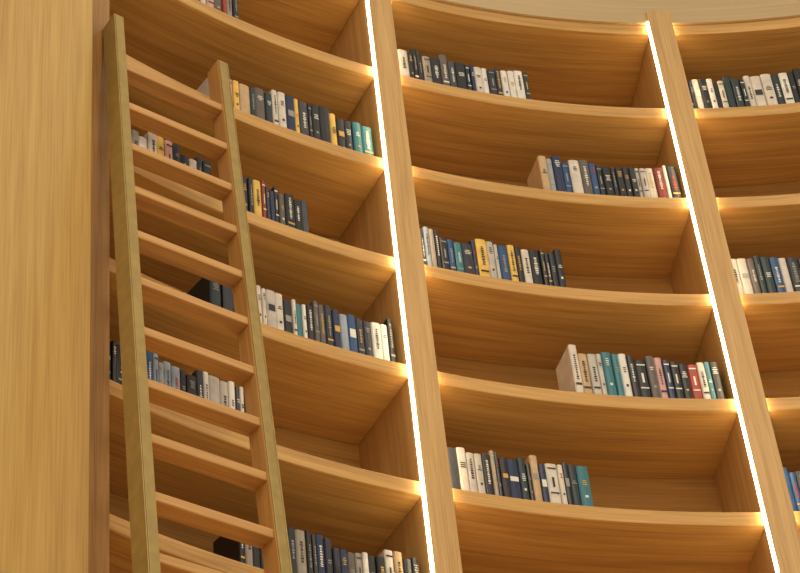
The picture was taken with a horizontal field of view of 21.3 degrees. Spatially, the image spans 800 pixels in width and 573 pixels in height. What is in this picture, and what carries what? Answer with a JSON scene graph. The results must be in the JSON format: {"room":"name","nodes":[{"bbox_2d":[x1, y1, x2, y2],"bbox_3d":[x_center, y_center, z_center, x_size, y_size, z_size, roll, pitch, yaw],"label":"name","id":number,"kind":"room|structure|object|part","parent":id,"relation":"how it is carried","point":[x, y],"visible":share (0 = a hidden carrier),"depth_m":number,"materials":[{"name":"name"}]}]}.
{"room":"library","nodes":[
{"label":"library","id":0,"kind":"room"},
{"bbox_2d":[0,0,92,572],"bbox_3d":[-1.318,0.961,4.643,0.277,7.930,1.863,-23,-43,19],"label":"wall","id":1,"kind":"structure","parent":0,"point":[46,45],"depth_m":6.22,"materials":[{"name":"brown wood"}]},
{"bbox_2d":[432,0,799,24],"bbox_3d":[0.248,-1.922,8.467,6.623,1.100,2.048,10,-43,-19],"label":"ceiling","id":2,"kind":"structure","parent":1,"relation":"attached to","point":[616,12],"depth_m":8.75,"materials":[{"name":"brown wood"}]},
{"bbox_3d":[2.051,2.740,0.958,18.000,0.100,18.000,-7,-40,0],"label":"floor","id":3,"kind":"structure","parent":0,"visible":0},
{"bbox_2d":[88,0,108,572],"bbox_3d":[-0.914,1.510,5.396,0.432,7.990,0.106,-35,-48,30],"label":"upright","id":4,"kind":"object","parent":3,"relation":"on","point":[98,514],"visible":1,"depth_m":6.42,"materials":[{"name":"brown wood"}]},
{"bbox_2d":[103,13,292,572],"bbox_3d":[-0.329,1.516,4.713,0.456,7.021,1.225,9,-42,-18],"label":"library ladder","id":5,"kind":"object","parent":3,"relation":"on","point":[145,504],"visible":1,"depth_m":6.28,"materials":[{"name":"brown wood"}]},
{"bbox_3d":[-0.495,1.449,4.604,0.057,7.012,1.095,9,-42,-18],"label":"rail trim","id":6,"kind":"part","parent":5,"relation":"part of","materials":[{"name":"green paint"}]},
{"bbox_3d":[-0.165,1.585,4.817,0.051,7.021,1.099,9,-42,-18],"label":"rail","id":7,"kind":"part","parent":5,"relation":"part of","materials":[{"name":"brown wood"}]},
{"bbox_3d":[-0.151,1.589,4.816,0.036,7.012,1.105,9,-42,-18],"label":"rail trim","id":8,"kind":"part","parent":5,"relation":"part of","materials":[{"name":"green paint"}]},
{"bbox_2d":[328,0,462,572],"bbox_3d":[0.164,1.925,6.034,0.108,7.990,0.432,13,-44,-22],"label":"upright","id":9,"kind":"object","parent":3,"relation":"on","point":[389,447],"depth_m":7.37,"materials":[{"name":"brown wood"}]},
{"bbox_3d":[0.203,1.772,5.889,0.008,7.830,0.011,14,-44,-22],"label":"led strip","id":10,"kind":"part","parent":9,"relation":"part of","materials":[{"name":"white plastic"}]},
{"bbox_2d":[109,103,799,552],"bbox_3d":[1.387,1.917,6.144,5.145,7.930,0.979,0,-40,-7],"label":"panel","id":11,"kind":"object","parent":3,"relation":"on","point":[654,494],"visible":0.17,"depth_m":7.72,"materials":[{"name":"brown wood"}]},
{"bbox_2d":[109,514,263,572],"bbox_3d":[-0.491,0.963,6.402,1.292,0.055,0.458,21,-47,-29],"label":"shelf","id":12,"kind":"object","parent":11,"relation":"attached to","point":[120,556],"visible":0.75,"depth_m":6.12,"materials":[{"name":"brown wood"}]},
{"bbox_2d":[213,523,263,568],"bbox_3d":[-0.480,0.824,6.430,0.101,0.189,0.153,22,-48,-30],"label":"books","id":13,"kind":"object","parent":12,"relation":"on","point":[222,546],"visible":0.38,"depth_m":6.38,"materials":[{"name":"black paper"}]},
{"bbox_2d":[287,527,418,572],"bbox_3d":[-0.189,0.912,6.595,0.523,0.216,0.161,17,-45,-26],"label":"books","id":14,"kind":"object","parent":12,"relation":"on","point":[309,553],"visible":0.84,"depth_m":6.55,"materials":[{"name":"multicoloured paper"}]},
{"bbox_2d":[109,0,373,120],"bbox_3d":[-0.701,-0.865,7.944,1.292,0.055,0.458,21,-47,-29],"label":"shelf","id":15,"kind":"object","parent":11,"relation":"attached to","point":[181,40],"visible":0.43,"depth_m":7.92,"materials":[{"name":"brown wood"}]},
{"bbox_2d":[199,0,238,18],"bbox_3d":[-0.745,-1.035,7.946,0.249,0.211,0.156,22,-48,-29],"label":"books","id":16,"kind":"object","parent":15,"relation":"on","point":[230,7],"visible":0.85,"depth_m":7.92,"materials":[{"name":"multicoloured paper"}]},
{"bbox_2d":[109,151,395,318],"bbox_3d":[-0.617,-0.134,7.327,1.292,0.055,0.458,21,-47,-29],"label":"shelf","id":17,"kind":"object","parent":11,"relation":"attached to","point":[301,266],"visible":0.44,"depth_m":7.36,"materials":[{"name":"brown wood"}]},
{"bbox_2d":[131,130,210,174],"bbox_3d":[-0.837,-0.383,7.211,0.402,0.211,0.156,25,-49,-32],"label":"books","id":18,"kind":"object","parent":17,"relation":"on","point":[150,141],"visible":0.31,"depth_m":7.22,"materials":[{"name":"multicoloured paper"}]},
{"bbox_2d":[242,176,308,232],"bbox_3d":[-0.490,-0.241,7.426,0.332,0.211,0.154,20,-47,-28],"label":"books","id":19,"kind":"object","parent":17,"relation":"on","point":[281,208],"visible":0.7,"depth_m":7.40,"materials":[{"name":"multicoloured paper"}]},
{"bbox_2d":[126,54,384,238],"bbox_3d":[-0.658,-0.500,7.636,1.292,0.055,0.458,21,-47,-29],"label":"shelf","id":20,"kind":"object","parent":11,"relation":"attached to","point":[334,181],"visible":0.42,"depth_m":7.70,"materials":[{"name":"brown wood"}]},
{"bbox_2d":[196,77,373,155],"bbox_3d":[-0.424,-0.577,7.793,0.682,0.221,0.165,17,-46,-26],"label":"books","id":21,"kind":"object","parent":20,"relation":"on","point":[278,108],"visible":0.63,"depth_m":7.78,"materials":[{"name":"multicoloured paper"}]},
{"bbox_2d":[109,257,407,444],"bbox_3d":[-0.575,0.232,7.019,1.292,0.055,0.458,21,-47,-29],"label":"shelf","id":22,"kind":"object","parent":11,"relation":"attached to","point":[316,388],"visible":0.52,"depth_m":7.10,"materials":[{"name":"brown wood"}]},
{"bbox_2d":[187,278,220,306],"bbox_3d":[-0.643,0.062,6.997,0.042,0.184,0.147,23,-48,-30],"label":"books","id":23,"kind":"object","parent":22,"relation":"on","point":[206,290],"visible":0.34,"depth_m":6.97,"materials":[{"name":"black paper"}]},
{"bbox_2d":[220,284,395,361],"bbox_3d":[-0.339,0.155,7.176,0.682,0.220,0.160,18,-46,-26],"label":"books","id":24,"kind":"object","parent":22,"relation":"on","point":[319,323],"visible":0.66,"depth_m":7.16,"materials":[{"name":"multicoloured paper"}]},
{"bbox_2d":[109,379,421,555],"bbox_3d":[-0.533,0.598,6.711,1.292,0.055,0.458,21,-47,-29],"label":"shelf","id":25,"kind":"object","parent":11,"relation":"attached to","point":[358,510],"visible":0.46,"depth_m":6.74,"materials":[{"name":"brown wood"}]},
{"bbox_2d":[109,340,245,412],"bbox_3d":[-0.729,0.351,6.611,0.576,0.223,0.160,25,-49,-32],"label":"books","id":26,"kind":"object","parent":25,"relation":"on","point":[199,383],"visible":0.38,"depth_m":6.62,"materials":[{"name":"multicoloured paper"}]},
{"bbox_2d":[238,0,359,52],"bbox_3d":[-0.742,-1.231,8.253,1.292,0.055,0.458,21,-47,-29],"label":"board","id":27,"kind":"object","parent":11,"relation":"attached to","point":[316,24],"visible":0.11,"depth_m":8.45,"materials":[{"name":"brown wood"}]},
{"bbox_2d":[391,0,648,105],"bbox_3d":[0.424,-0.959,8.735,1.238,0.055,0.454,6,-42,-14],"label":"board","id":28,"kind":"object","parent":11,"relation":"attached to","point":[562,61],"visible":0.61,"depth_m":8.69,"materials":[{"name":"brown wood"}]},
{"bbox_2d":[400,75,668,182],"bbox_3d":[0.466,-0.593,8.426,1.238,0.055,0.454,6,-42,-14],"label":"shelf","id":29,"kind":"object","parent":11,"relation":"attached to","point":[450,129],"visible":0.71,"depth_m":8.38,"materials":[{"name":"brown wood"}]},
{"bbox_2d":[397,48,530,98],"bbox_3d":[0.214,-0.779,8.383,0.596,0.215,0.164,9,-42,-18],"label":"books","id":30,"kind":"object","parent":29,"relation":"on","point":[438,70],"visible":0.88,"depth_m":8.34,"materials":[{"name":"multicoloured paper"}]},
{"bbox_2d":[412,166,689,277],"bbox_3d":[0.508,-0.227,8.118,1.238,0.055,0.454,6,-42,-14],"label":"shelf","id":31,"kind":"object","parent":11,"relation":"attached to","point":[596,235],"visible":0.7,"depth_m":8.07,"materials":[{"name":"brown wood"}]},
{"bbox_2d":[527,156,681,197],"bbox_3d":[0.791,-0.360,8.212,0.569,0.218,0.164,3,-41,-11],"label":"books","id":32,"kind":"object","parent":31,"relation":"on","point":[575,176],"visible":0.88,"depth_m":8.16,"materials":[{"name":"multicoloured paper"}]},
{"bbox_2d":[424,264,712,369],"bbox_3d":[0.550,0.139,7.809,1.238,0.055,0.454,6,-42,-14],"label":"shelf","id":33,"kind":"object","parent":11,"relation":"attached to","point":[479,318],"visible":0.73,"depth_m":7.77,"materials":[{"name":"brown wood"}]},
{"bbox_2d":[419,227,566,286],"bbox_3d":[0.301,-0.049,7.769,0.602,0.220,0.162,9,-42,-17],"label":"books","id":34,"kind":"object","parent":33,"relation":"on","point":[477,257],"visible":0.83,"depth_m":7.73,"materials":[{"name":"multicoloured paper"}]},
{"bbox_2d":[437,371,737,478],"bbox_3d":[0.592,0.504,7.501,1.238,0.055,0.454,6,-42,-14],"label":"shelf","id":35,"kind":"object","parent":11,"relation":"attached to","point":[608,435],"visible":0.83,"depth_m":7.46,"materials":[{"name":"brown wood"}]},
{"bbox_2d":[556,344,724,398],"bbox_3d":[0.862,0.362,7.600,0.570,0.240,0.161,3,-41,-12],"label":"books","id":36,"kind":"object","parent":35,"relation":"on","point":[605,373],"visible":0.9,"depth_m":7.55,"materials":[{"name":"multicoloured paper"}]},
{"bbox_2d":[452,488,764,572],"bbox_3d":[0.633,0.870,7.192,1.238,0.055,0.454,6,-42,-14],"label":"shelf","id":37,"kind":"object","parent":11,"relation":"attached to","point":[497,534],"visible":0.83,"depth_m":7.14,"materials":[{"name":"brown wood"}]},
{"bbox_2d":[447,447,593,506],"bbox_3d":[0.365,0.683,7.145,0.557,0.213,0.165,10,-43,-19],"label":"books","id":38,"kind":"object","parent":37,"relation":"on","point":[487,473],"visible":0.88,"depth_m":7.10,"materials":[{"name":"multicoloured paper"}]},
{"bbox_2d":[673,17,799,82],"bbox_3d":[1.683,-0.977,8.884,1.238,0.055,0.462,-7,-40,0],"label":"board","id":39,"kind":"object","parent":11,"relation":"attached to","point":[713,52],"visible":0.48,"depth_m":8.80,"materials":[{"name":"brown wood"}]},
{"bbox_2d":[694,102,799,186],"bbox_3d":[1.725,-0.611,8.576,1.238,0.055,0.462,-7,-40,0],"label":"shelf","id":40,"kind":"object","parent":11,"relation":"attached to","point":[749,145],"visible":0.8,"depth_m":8.54,"materials":[{"name":"brown wood"}]},
{"bbox_2d":[686,68,799,107],"bbox_3d":[1.491,-0.744,8.604,0.711,0.223,0.168,-5,-40,-2],"label":"books","id":41,"kind":"object","parent":40,"relation":"on","point":[784,88],"visible":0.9,"depth_m":8.56,"materials":[{"name":"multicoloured paper"}]},
{"bbox_2d":[716,193,799,259],"bbox_3d":[1.766,-0.245,8.267,1.238,0.055,0.462,-7,-40,0],"label":"shelf","id":42,"kind":"object","parent":11,"relation":"attached to","point":[761,226],"visible":0.52,"depth_m":8.19,"materials":[{"name":"brown wood"}]},
{"bbox_2d":[740,291,799,371],"bbox_3d":[1.808,0.121,7.959,1.238,0.055,0.462,-7,-40,0],"label":"shelf","id":43,"kind":"object","parent":11,"relation":"attached to","point":[773,319],"visible":0.67,"depth_m":7.90,"materials":[{"name":"brown wood"}]},
{"bbox_2d":[731,256,799,293],"bbox_3d":[1.543,-0.005,7.986,0.647,0.215,0.163,-5,-40,-2],"label":"books","id":44,"kind":"object","parent":43,"relation":"on","point":[753,275],"visible":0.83,"depth_m":7.93,"materials":[{"name":"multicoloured paper"}]},
{"bbox_2d":[766,397,799,472],"bbox_3d":[1.850,0.486,7.651,1.238,0.055,0.462,-7,-40,0],"label":"shelf","id":45,"kind":"object","parent":11,"relation":"attached to","point":[784,413],"visible":0.46,"depth_m":7.56,"materials":[{"name":"brown wood"}]},
{"bbox_2d":[794,511,799,534],"bbox_3d":[1.892,0.852,7.342,1.238,0.055,0.462,-7,-40,0],"label":"shelf","id":46,"kind":"object","parent":11,"relation":"attached to","point":[796,513],"visible":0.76,"depth_m":7.18,"materials":[{"name":"brown wood"}]},
{"bbox_2d":[783,467,799,510],"bbox_3d":[1.563,0.732,7.370,0.519,0.219,0.165,-4,-40,-3],"label":"books","id":47,"kind":"object","parent":46,"relation":"on","point":[792,479],"visible":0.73,"depth_m":7.31,"materials":[{"name":"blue paper"}]},
{"bbox_2d":[632,11,799,572],"bbox_3d":[1.386,2.052,6.351,0.110,7.990,0.432,-1,-40,-7],"label":"upright","id":48,"kind":"object","parent":3,"relation":"on","point":[734,480],"depth_m":7.76,"materials":[{"name":"brown wood"}]},
{"bbox_3d":[1.352,1.903,6.200,0.010,7.830,0.012,-7,-40,0],"label":"led strip","id":49,"kind":"part","parent":48,"relation":"part of","materials":[{"name":"white plastic"}]}
]}

